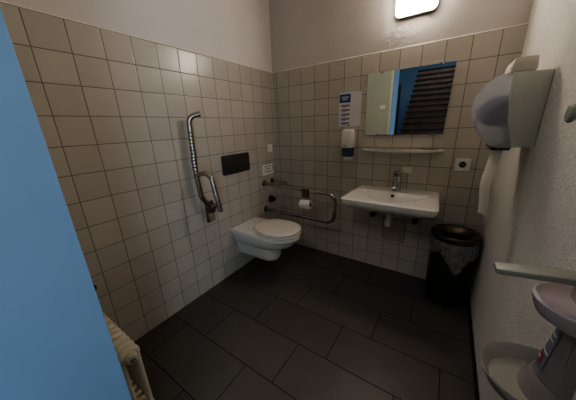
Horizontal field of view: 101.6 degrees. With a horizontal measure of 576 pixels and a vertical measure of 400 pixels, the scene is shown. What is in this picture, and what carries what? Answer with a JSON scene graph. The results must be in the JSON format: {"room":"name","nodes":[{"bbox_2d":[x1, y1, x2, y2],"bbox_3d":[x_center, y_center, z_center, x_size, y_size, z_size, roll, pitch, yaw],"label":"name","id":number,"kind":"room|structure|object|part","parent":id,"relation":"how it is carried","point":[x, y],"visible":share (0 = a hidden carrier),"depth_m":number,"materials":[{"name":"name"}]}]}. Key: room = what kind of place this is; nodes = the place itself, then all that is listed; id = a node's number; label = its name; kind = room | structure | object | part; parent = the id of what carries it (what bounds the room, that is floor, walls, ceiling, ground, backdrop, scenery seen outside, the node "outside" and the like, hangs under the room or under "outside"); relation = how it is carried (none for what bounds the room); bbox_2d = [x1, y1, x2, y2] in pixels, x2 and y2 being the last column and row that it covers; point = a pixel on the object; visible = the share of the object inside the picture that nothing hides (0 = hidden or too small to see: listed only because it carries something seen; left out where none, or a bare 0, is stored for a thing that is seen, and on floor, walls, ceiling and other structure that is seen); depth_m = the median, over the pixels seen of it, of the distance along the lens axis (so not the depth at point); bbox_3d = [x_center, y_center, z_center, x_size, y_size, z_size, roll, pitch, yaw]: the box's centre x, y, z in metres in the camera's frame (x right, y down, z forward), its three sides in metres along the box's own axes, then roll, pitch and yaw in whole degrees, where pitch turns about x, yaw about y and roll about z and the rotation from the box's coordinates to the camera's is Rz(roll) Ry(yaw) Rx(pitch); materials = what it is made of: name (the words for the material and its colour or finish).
{"room":"public restroom","nodes":[
{"label":"public restroom","id":0,"kind":"room"},
{"bbox_2d":[0,0,279,341],"bbox_3d":[-0.833,-0.507,1.881,0.201,2.750,2.600,9,21,32],"label":"wall","id":1,"kind":"structure","parent":0,"point":[113,86],"depth_m":1.60,"materials":[{"name":"tile"}]},
{"bbox_2d":[186,111,222,222],"bbox_3d":[-0.634,-0.218,1.863,0.231,0.914,0.178,9,21,32],"label":"grab rail","id":2,"kind":"object","parent":1,"relation":"attached to","point":[210,208],"visible":1,"depth_m":1.83,"materials":[{"name":"metal"}]},
{"bbox_3d":[-0.679,-0.277,1.847,0.096,0.790,0.129,9,21,32],"label":"rail","id":3,"kind":"part","parent":2,"relation":"part of","materials":[{"name":"metal"}]},
{"bbox_3d":[-0.686,0.100,2.066,0.012,0.190,0.085,9,21,32],"label":"wall plate","id":4,"kind":"part","parent":2,"relation":"part of","materials":[{"name":"metal"}]},
{"bbox_2d":[221,152,249,175],"bbox_3d":[-0.490,-0.350,2.249,0.019,0.178,0.352,9,21,32],"label":"flush plate","id":5,"kind":"object","parent":1,"relation":"attached to","point":[234,163],"visible":1,"depth_m":2.22,"materials":[{"name":"plastic"}]},
{"bbox_2d":[231,217,300,260],"bbox_3d":[-0.177,0.404,2.326,0.663,0.355,0.376,9,21,32],"label":"toilet","id":6,"kind":"object","parent":1,"relation":"attached to","point":[265,239],"visible":1,"depth_m":2.23,"materials":[{"name":"ceramic"}]},
{"bbox_3d":[-0.095,0.261,2.220,0.444,0.027,0.372,9,21,32],"label":"lid","id":7,"kind":"part","parent":6,"relation":"part of","materials":[{"name":"plastic"}]},
{"bbox_3d":[-0.092,0.286,2.226,0.446,0.017,0.374,9,21,32],"label":"seat","id":8,"kind":"part","parent":6,"relation":"part of","materials":[{"name":"plastic"}]},
{"bbox_2d":[262,163,273,175],"bbox_3d":[-0.225,-0.349,2.676,0.004,0.118,0.200,9,21,32],"label":"notice sign","id":9,"kind":"object","parent":1,"relation":"attached to","point":[268,169],"visible":1,"depth_m":2.67,"materials":[{"name":"paper"}]},
{"bbox_2d":[267,144,271,151],"bbox_3d":[-0.202,-0.584,2.642,0.014,0.086,0.082,9,21,32],"label":"wall switch","id":10,"kind":"object","parent":1,"relation":"attached to","point":[269,146],"visible":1,"depth_m":2.62,"materials":[{"name":"white plastic"}]},
{"bbox_2d":[268,195,275,201],"bbox_3d":[-0.182,-0.013,2.777,0.058,0.092,0.092,9,21,32],"label":"bumper cover","id":11,"kind":"object","parent":1,"relation":"attached to","point":[271,198],"visible":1,"depth_m":2.76,"materials":[{"name":"rubber"}]},
{"bbox_2d":[270,178,286,183],"bbox_3d":[-0.103,-0.216,2.710,0.206,0.066,0.066,9,21,32],"label":"rod","id":12,"kind":"object","parent":1,"relation":"attached to","point":[272,180],"visible":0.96,"depth_m":2.73,"materials":[{"name":"metal"}]},
{"bbox_2d":[262,180,336,223],"bbox_3d":[0.097,0.015,2.461,0.871,0.376,0.072,9,21,32],"label":"grab rail","id":13,"kind":"object","parent":1,"relation":"attached to","point":[305,192],"visible":0.97,"depth_m":2.38,"materials":[{"name":"metal"}]},
{"bbox_2d":[299,199,312,208],"bbox_3d":[0.180,0.041,2.386,0.110,0.090,0.090,9,21,32],"label":"toilet roll","id":14,"kind":"object","parent":13,"relation":"hanging from","point":[303,203],"visible":0.98,"depth_m":2.36,"materials":[{"name":"paper"}]},
{"bbox_2d":[134,244,475,399],"bbox_3d":[0.129,1.000,1.719,2.385,0.100,2.600,9,21,32],"label":"floor","id":15,"kind":"structure","parent":0,"point":[306,323],"depth_m":1.65,"materials":[{"name":"tile"}]},
{"bbox_2d":[93,284,154,399],"bbox_3d":[-0.916,0.818,1.255,0.603,0.602,0.124,9,21,32],"label":"radiator","id":16,"kind":"object","parent":15,"relation":"on","point":[128,352],"visible":0.41,"depth_m":1.11,"materials":[{"name":"beige metal"}]},
{"bbox_2d":[424,224,481,307],"bbox_3d":[1.308,0.530,1.903,0.326,0.601,0.326,9,21,32],"label":"waste bin","id":17,"kind":"object","parent":15,"relation":"on","point":[453,247],"visible":1,"depth_m":1.81,"materials":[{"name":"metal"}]},
{"bbox_3d":[1.297,0.270,1.821,0.326,0.056,0.326,9,21,32],"label":"lid","id":18,"kind":"part","parent":17,"relation":"part of","materials":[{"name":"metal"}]},
{"bbox_2d":[269,0,533,285],"bbox_3d":[0.818,-0.668,2.190,2.195,2.750,0.201,9,21,32],"label":"wall","id":19,"kind":"structure","parent":0,"point":[321,50],"depth_m":2.09,"materials":[{"name":"tile"}]},
{"bbox_2d":[341,129,354,159],"bbox_3d":[0.570,-0.524,2.232,0.116,0.282,0.086,9,21,32],"label":"soap dispenser","id":20,"kind":"object","parent":19,"relation":"attached to","point":[348,135],"visible":1,"depth_m":2.20,"materials":[{"name":"white plastic"}]},
{"bbox_2d":[339,91,361,126],"bbox_3d":[0.573,-0.839,2.175,0.209,0.299,0.004,9,21,32],"label":"poster","id":21,"kind":"object","parent":19,"relation":"attached to","point":[349,102],"visible":1,"depth_m":2.17,"materials":[{"name":"paper"}]},
{"bbox_2d":[340,185,438,226],"bbox_3d":[0.851,0.102,1.975,0.694,0.297,0.516,9,21,32],"label":"washbasin","id":22,"kind":"object","parent":19,"relation":"attached to","point":[409,203],"visible":0.99,"depth_m":1.87,"materials":[{"name":"ceramic"}]},
{"bbox_2d":[391,170,401,190],"bbox_3d":[0.927,-0.160,2.013,0.076,0.176,0.158,9,21,32],"label":"tap","id":23,"kind":"object","parent":22,"relation":"on","point":[396,183],"visible":1,"depth_m":2.01,"materials":[{"name":"silver metal"}]},
{"bbox_3d":[0.914,-0.130,2.002,0.042,0.046,0.110,9,21,32],"label":"spout","id":24,"kind":"part","parent":23,"relation":"part of","materials":[{"name":"silver metal"}]},
{"bbox_3d":[0.932,-0.221,2.006,0.074,0.056,0.125,9,21,32],"label":"lever","id":25,"kind":"part","parent":23,"relation":"part of","materials":[{"name":"silver metal"}]},
{"bbox_2d":[381,217,405,242],"bbox_3d":[1.009,0.287,2.248,0.201,0.231,0.010,9,21,32],"label":"access hatch","id":26,"kind":"object","parent":19,"relation":"attached to","point":[396,231],"visible":1,"depth_m":2.24,"materials":[{"name":"white tile"}]},
{"bbox_2d":[362,148,444,153],"bbox_3d":[0.941,-0.413,1.984,0.644,0.034,0.128,9,21,32],"label":"shelf","id":27,"kind":"object","parent":19,"relation":"attached to","point":[384,150],"visible":1,"depth_m":1.95,"materials":[{"name":"ceramic"}]},
{"bbox_2d":[402,166,411,172],"bbox_3d":[1.037,-0.265,2.046,0.074,0.054,0.002,9,21,32],"label":"sticker","id":28,"kind":"object","parent":19,"relation":"attached to","point":[405,169],"visible":1,"depth_m":2.04,"materials":[{"name":"paper"}]},
{"bbox_2d":[365,61,456,135],"bbox_3d":[0.954,-0.794,1.913,0.623,0.516,0.021,9,21,32],"label":"wall mirror","id":29,"kind":"object","parent":19,"relation":"attached to","point":[414,100],"visible":1,"depth_m":1.89,"materials":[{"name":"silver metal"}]},
{"bbox_2d":[411,218,418,224],"bbox_3d":[1.129,0.173,2.080,0.052,0.071,0.082,9,21,32],"label":"angle valve","id":30,"kind":"object","parent":19,"relation":"attached to","point":[414,221],"visible":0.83,"depth_m":2.05,"materials":[{"name":"metal"}]},
{"bbox_2d":[396,0,438,19],"bbox_3d":[0.931,-1.479,1.675,0.270,0.270,0.074,9,21,32],"label":"wall lamp","id":31,"kind":"object","parent":19,"relation":"attached to","point":[405,9],"visible":1,"depth_m":1.69,"materials":[{"name":"white plastic"}]},
{"bbox_2d":[454,158,470,170],"bbox_3d":[1.350,-0.274,1.816,0.098,0.098,0.014,9,21,32],"label":"power socket","id":32,"kind":"object","parent":19,"relation":"attached to","point":[461,164],"visible":1,"depth_m":1.81,"materials":[{"name":"white plastic"}]},
{"bbox_2d":[469,0,575,399],"bbox_3d":[0.933,-0.185,0.633,0.200,2.750,2.410,9,21,32],"label":"wall","id":33,"kind":"structure","parent":0,"point":[530,219],"depth_m":0.95,"materials":[{"name":"paint"}]},
{"bbox_2d":[467,286,479,399],"bbox_3d":[0.979,1.048,1.210,0.008,0.050,2.090,9,21,32],"label":"baseboard","id":34,"kind":"structure","parent":33,"relation":"attached to","point":[477,397],"depth_m":1.47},
{"bbox_2d":[476,69,554,149],"bbox_3d":[1.034,-0.417,1.133,0.233,0.328,0.245,9,21,32],"label":"dispenser","id":35,"kind":"object","parent":33,"relation":"attached to","point":[518,111],"visible":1,"depth_m":1.02,"materials":[{"name":"grey plastic"}]},
{"bbox_2d":[478,150,502,216],"bbox_3d":[1.018,-0.089,1.206,0.029,0.340,0.122,3,18,17],"label":"paper towel","id":36,"kind":"object","parent":35,"relation":"hanging from","point":[494,158],"visible":0.97,"depth_m":1.18,"materials":[{"name":"white paper"}]},
{"bbox_2d":[503,54,539,78],"bbox_3d":[1.041,-0.593,1.052,0.084,0.058,0.201,9,21,32],"label":"folded towels","id":37,"kind":"object","parent":35,"relation":"on","point":[526,63],"visible":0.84,"depth_m":0.98,"materials":[{"name":"paper"}]},
{"bbox_2d":[478,261,575,399],"bbox_3d":[0.596,0.325,0.585,0.174,0.360,0.224,9,21,32],"label":"dispenser","id":38,"kind":"object","parent":33,"relation":"attached to","point":[515,371],"visible":1,"depth_m":0.57,"materials":[{"name":"plastic"}]},
{"bbox_2d":[478,341,540,399],"bbox_3d":[0.607,0.474,0.628,0.160,0.050,0.224,9,21,32],"label":"drip tray","id":39,"kind":"object","parent":38,"relation":"on","point":[509,367],"depth_m":0.65,"materials":[{"name":"white plastic"}]},
{"bbox_3d":[0.592,0.170,0.540,0.174,0.036,0.048,9,21,32],"label":"elbow lever","id":40,"kind":"part","parent":38,"relation":"part of","materials":[{"name":"metal"}]},
{"bbox_2d":[564,104,575,122],"bbox_3d":[0.854,-0.259,0.702,0.028,0.054,0.054,9,21,32],"label":"coat hook","id":41,"kind":"object","parent":33,"relation":"attached to","point":[570,114],"visible":1,"depth_m":0.69,"materials":[{"name":"plastic"}]},
{"bbox_3d":[-0.640,-0.065,0.444,2.185,2.750,0.310,9,21,32],"label":"wall","id":42,"kind":"structure","parent":0,"visible":0},
{"bbox_2d":[0,8,131,399],"bbox_3d":[-0.309,0.110,0.270,1.080,2.495,0.326,9,21,32],"label":"door","id":43,"kind":"structure","parent":42,"relation":"in","point":[56,343],"depth_m":0.64,"materials":[{"name":"blue paint"}]}
]}

